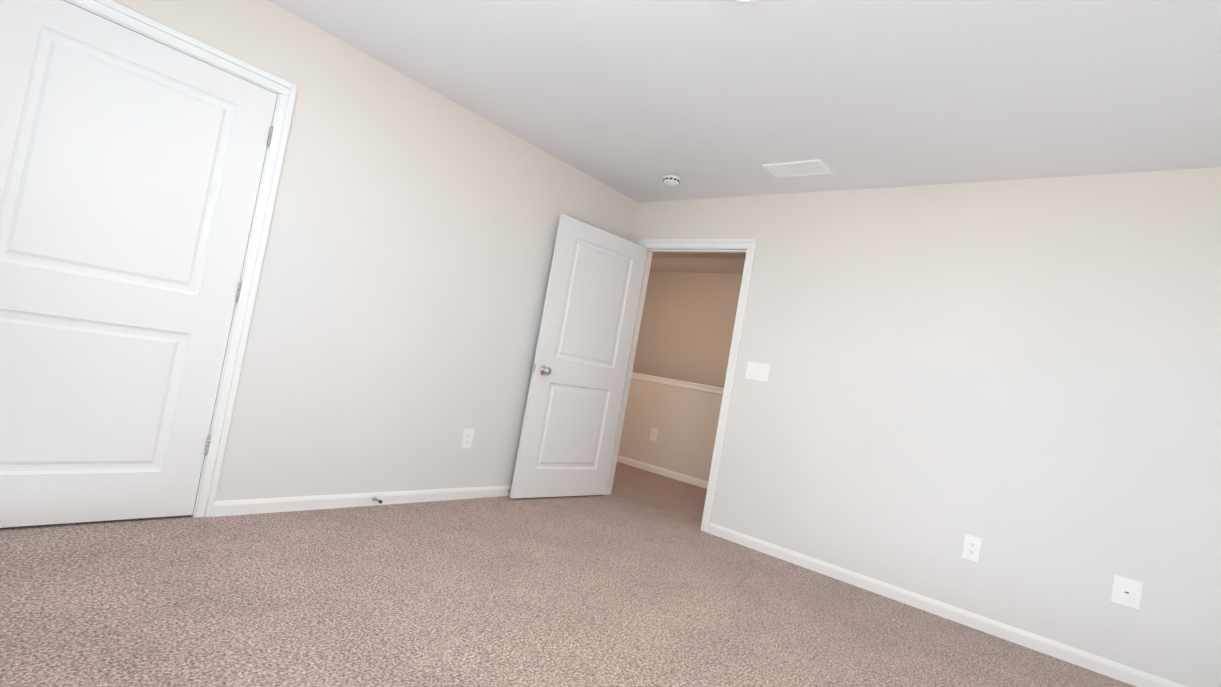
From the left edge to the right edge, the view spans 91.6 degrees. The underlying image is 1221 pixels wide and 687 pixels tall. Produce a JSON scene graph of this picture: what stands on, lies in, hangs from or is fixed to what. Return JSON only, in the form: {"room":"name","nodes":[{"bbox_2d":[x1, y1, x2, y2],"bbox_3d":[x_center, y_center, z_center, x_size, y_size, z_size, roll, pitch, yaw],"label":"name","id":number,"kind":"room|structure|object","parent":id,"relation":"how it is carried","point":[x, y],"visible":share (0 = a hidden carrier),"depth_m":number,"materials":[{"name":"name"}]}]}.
{"room":"empty bedroom","nodes":[
{"label":"empty bedroom","id":0,"kind":"room"},
{"bbox_2d":[112,0,637,500],"bbox_3d":[-1.353,-0.299,3.377,0.115,2.440,4.480,8,-3,40],"label":"wall","id":1,"kind":"structure","parent":0,"point":[400,302],"depth_m":3.36,"materials":[{"name":"paint"}]},
{"bbox_2d":[0,0,276,527],"bbox_3d":[-2.089,-0.269,2.454,0.174,2.028,0.976,8,-3,40],"label":"closet door","id":2,"kind":"structure","parent":1,"relation":"in","point":[131,164],"depth_m":2.46,"materials":[{"name":"paint"}]},
{"bbox_2d":[63,0,297,517],"bbox_3d":[-2.108,-0.304,2.471,0.132,2.116,1.118,8,-3,40],"label":"door frame","id":3,"kind":"structure","parent":1,"relation":"attached to","point":[285,91],"depth_m":2.81,"materials":[{"name":"paint"}]},
{"bbox_2d":[211,485,511,516],"bbox_3d":[-1.507,0.873,3.286,0.013,0.073,4.250,8,-3,40],"label":"baseboard","id":4,"kind":"structure","parent":1,"relation":"attached to","point":[253,506],"depth_m":3.31,"materials":[{"name":"paint"}]},
{"bbox_2d":[372,496,381,503],"bbox_3d":[-1.339,0.902,3.417,0.079,0.025,0.025,8,-3,40],"label":"door stop","id":5,"kind":"object","parent":1,"relation":"attached to","point":[374,498],"visible":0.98,"depth_m":3.42,"materials":[{"name":"silver metal"}]},
{"bbox_2d":[461,429,473,448],"bbox_3d":[-0.942,0.629,3.917,0.008,0.130,0.080,8,-3,40],"label":"outlet","id":6,"kind":"object","parent":1,"relation":"attached to","point":[467,438],"visible":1,"depth_m":3.91,"materials":[{"name":"white plastic"}]},
{"bbox_2d":[0,462,1135,686],"bbox_3d":[0.140,1.234,3.565,6.300,0.050,7.080,8,-3,40],"label":"floor","id":7,"kind":"structure","parent":0,"point":[636,578],"depth_m":2.39,"materials":[{"name":"carpet"}]},
{"bbox_2d":[618,378,722,480],"bbox_3d":[1.095,0.973,6.010,4.320,1.000,0.115,8,-3,40],"label":"wall","id":8,"kind":"structure","parent":0,"point":[683,421],"depth_m":6.31,"materials":[{"name":"paint"}]},
{"bbox_2d":[650,428,657,440],"bbox_3d":[0.469,0.989,6.440,0.080,0.130,0.008,8,-3,40],"label":"outlet","id":9,"kind":"object","parent":8,"relation":"attached to","point":[653,436],"visible":1,"depth_m":6.44,"materials":[{"name":"white plastic"}]},
{"bbox_2d":[617,455,707,488],"bbox_3d":[0.975,1.420,5.941,4.320,0.073,0.013,8,-3,40],"label":"baseboard","id":10,"kind":"structure","parent":8,"relation":"attached to","point":[666,473],"depth_m":6.27,"materials":[{"name":"paint"}]},
{"bbox_2d":[631,372,723,394],"bbox_3d":[1.179,0.492,6.030,4.320,0.067,0.159,8,-3,40],"label":"trim","id":11,"kind":"structure","parent":8,"relation":"on","point":[689,385],"depth_m":6.32,"materials":[{"name":"paint"}]},
{"bbox_2d":[632,271,742,387],"bbox_3d":[1.835,0.407,6.880,4.435,2.440,0.115,8,-3,40],"label":"wall","id":12,"kind":"structure","parent":0,"point":[687,326],"depth_m":7.61,"materials":[{"name":"paint"}]},
{"bbox_2d":[269,0,1220,273],"bbox_3d":[0.566,-1.210,3.670,6.300,0.062,7.080,8,-3,40],"label":"ceiling","id":13,"kind":"structure","parent":0,"point":[636,100],"depth_m":2.72,"materials":[{"name":"paint"}]},
{"bbox_2d":[663,175,680,185],"bbox_3d":[0.439,-1.167,4.265,0.132,0.041,0.132,8,-3,40],"label":"smoke detector","id":14,"kind":"object","parent":13,"relation":"attached to","point":[672,180],"visible":1,"depth_m":4.22,"materials":[{"name":"white plastic"}]},
{"bbox_2d":[730,0,760,2],"bbox_3d":[0.472,-1.265,2.090,0.220,0.021,0.220,8,-3,40],"label":"recessed light","id":15,"kind":"object","parent":13,"relation":"in","point":[744,1],"visible":0.98,"depth_m":2.17,"materials":[{"name":"paint"}]},
{"bbox_2d":[763,159,832,177],"bbox_3d":[1.159,-1.082,3.682,0.365,0.010,0.215,8,-3,40],"label":"ceiling vent","id":16,"kind":"object","parent":13,"relation":"in","point":[800,168],"visible":0.98,"depth_m":3.67,"materials":[{"name":"white metal"}]},
{"bbox_2d":[632,167,1220,686],"bbox_3d":[1.681,0.241,3.638,4.265,2.440,0.115,8,-3,40],"label":"wall","id":17,"kind":"structure","parent":0,"point":[1020,379],"depth_m":3.21,"materials":[{"name":"paint"}]},
{"bbox_2d":[510,214,647,497],"bbox_3d":[-0.221,0.146,4.535,0.179,2.028,0.935,8,-3,40],"label":"bedroom door","id":18,"kind":"structure","parent":17,"relation":"in","point":[574,398],"depth_m":4.46,"materials":[{"name":"paint"}]},
{"bbox_2d":[605,238,756,532],"bbox_3d":[0.503,0.242,4.605,1.077,2.116,0.149,8,-3,40],"label":"trim","id":19,"kind":"structure","parent":17,"relation":"attached to","point":[747,246],"depth_m":4.32,"materials":[{"name":"paint"}]},
{"bbox_2d":[745,362,769,381],"bbox_3d":[1.017,0.195,4.109,0.168,0.122,0.011,8,-3,40],"label":"light switch","id":20,"kind":"object","parent":17,"relation":"attached to","point":[757,371],"visible":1,"depth_m":4.10,"materials":[{"name":"white plastic"}]},
{"bbox_2d":[709,523,1186,686],"bbox_3d":[1.394,1.391,3.576,4.150,0.073,0.013,8,-3,40],"label":"baseboard","id":21,"kind":"structure","parent":17,"relation":"attached to","point":[1101,665],"depth_m":3.17,"materials":[{"name":"paint"}]},
{"bbox_2d":[962,534,981,562],"bbox_3d":[1.938,1.100,3.185,0.080,0.130,0.008,8,-3,40],"label":"outlet","id":22,"kind":"object","parent":17,"relation":"attached to","point":[971,548],"visible":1,"depth_m":3.18,"materials":[{"name":"white plastic"}]},
{"bbox_2d":[1110,575,1142,610],"bbox_3d":[2.417,1.166,2.780,0.105,0.130,0.008,8,-3,40],"label":"outlet","id":23,"kind":"object","parent":17,"relation":"attached to","point":[1126,592],"visible":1,"depth_m":2.78,"materials":[{"name":"white plastic"}]}
]}

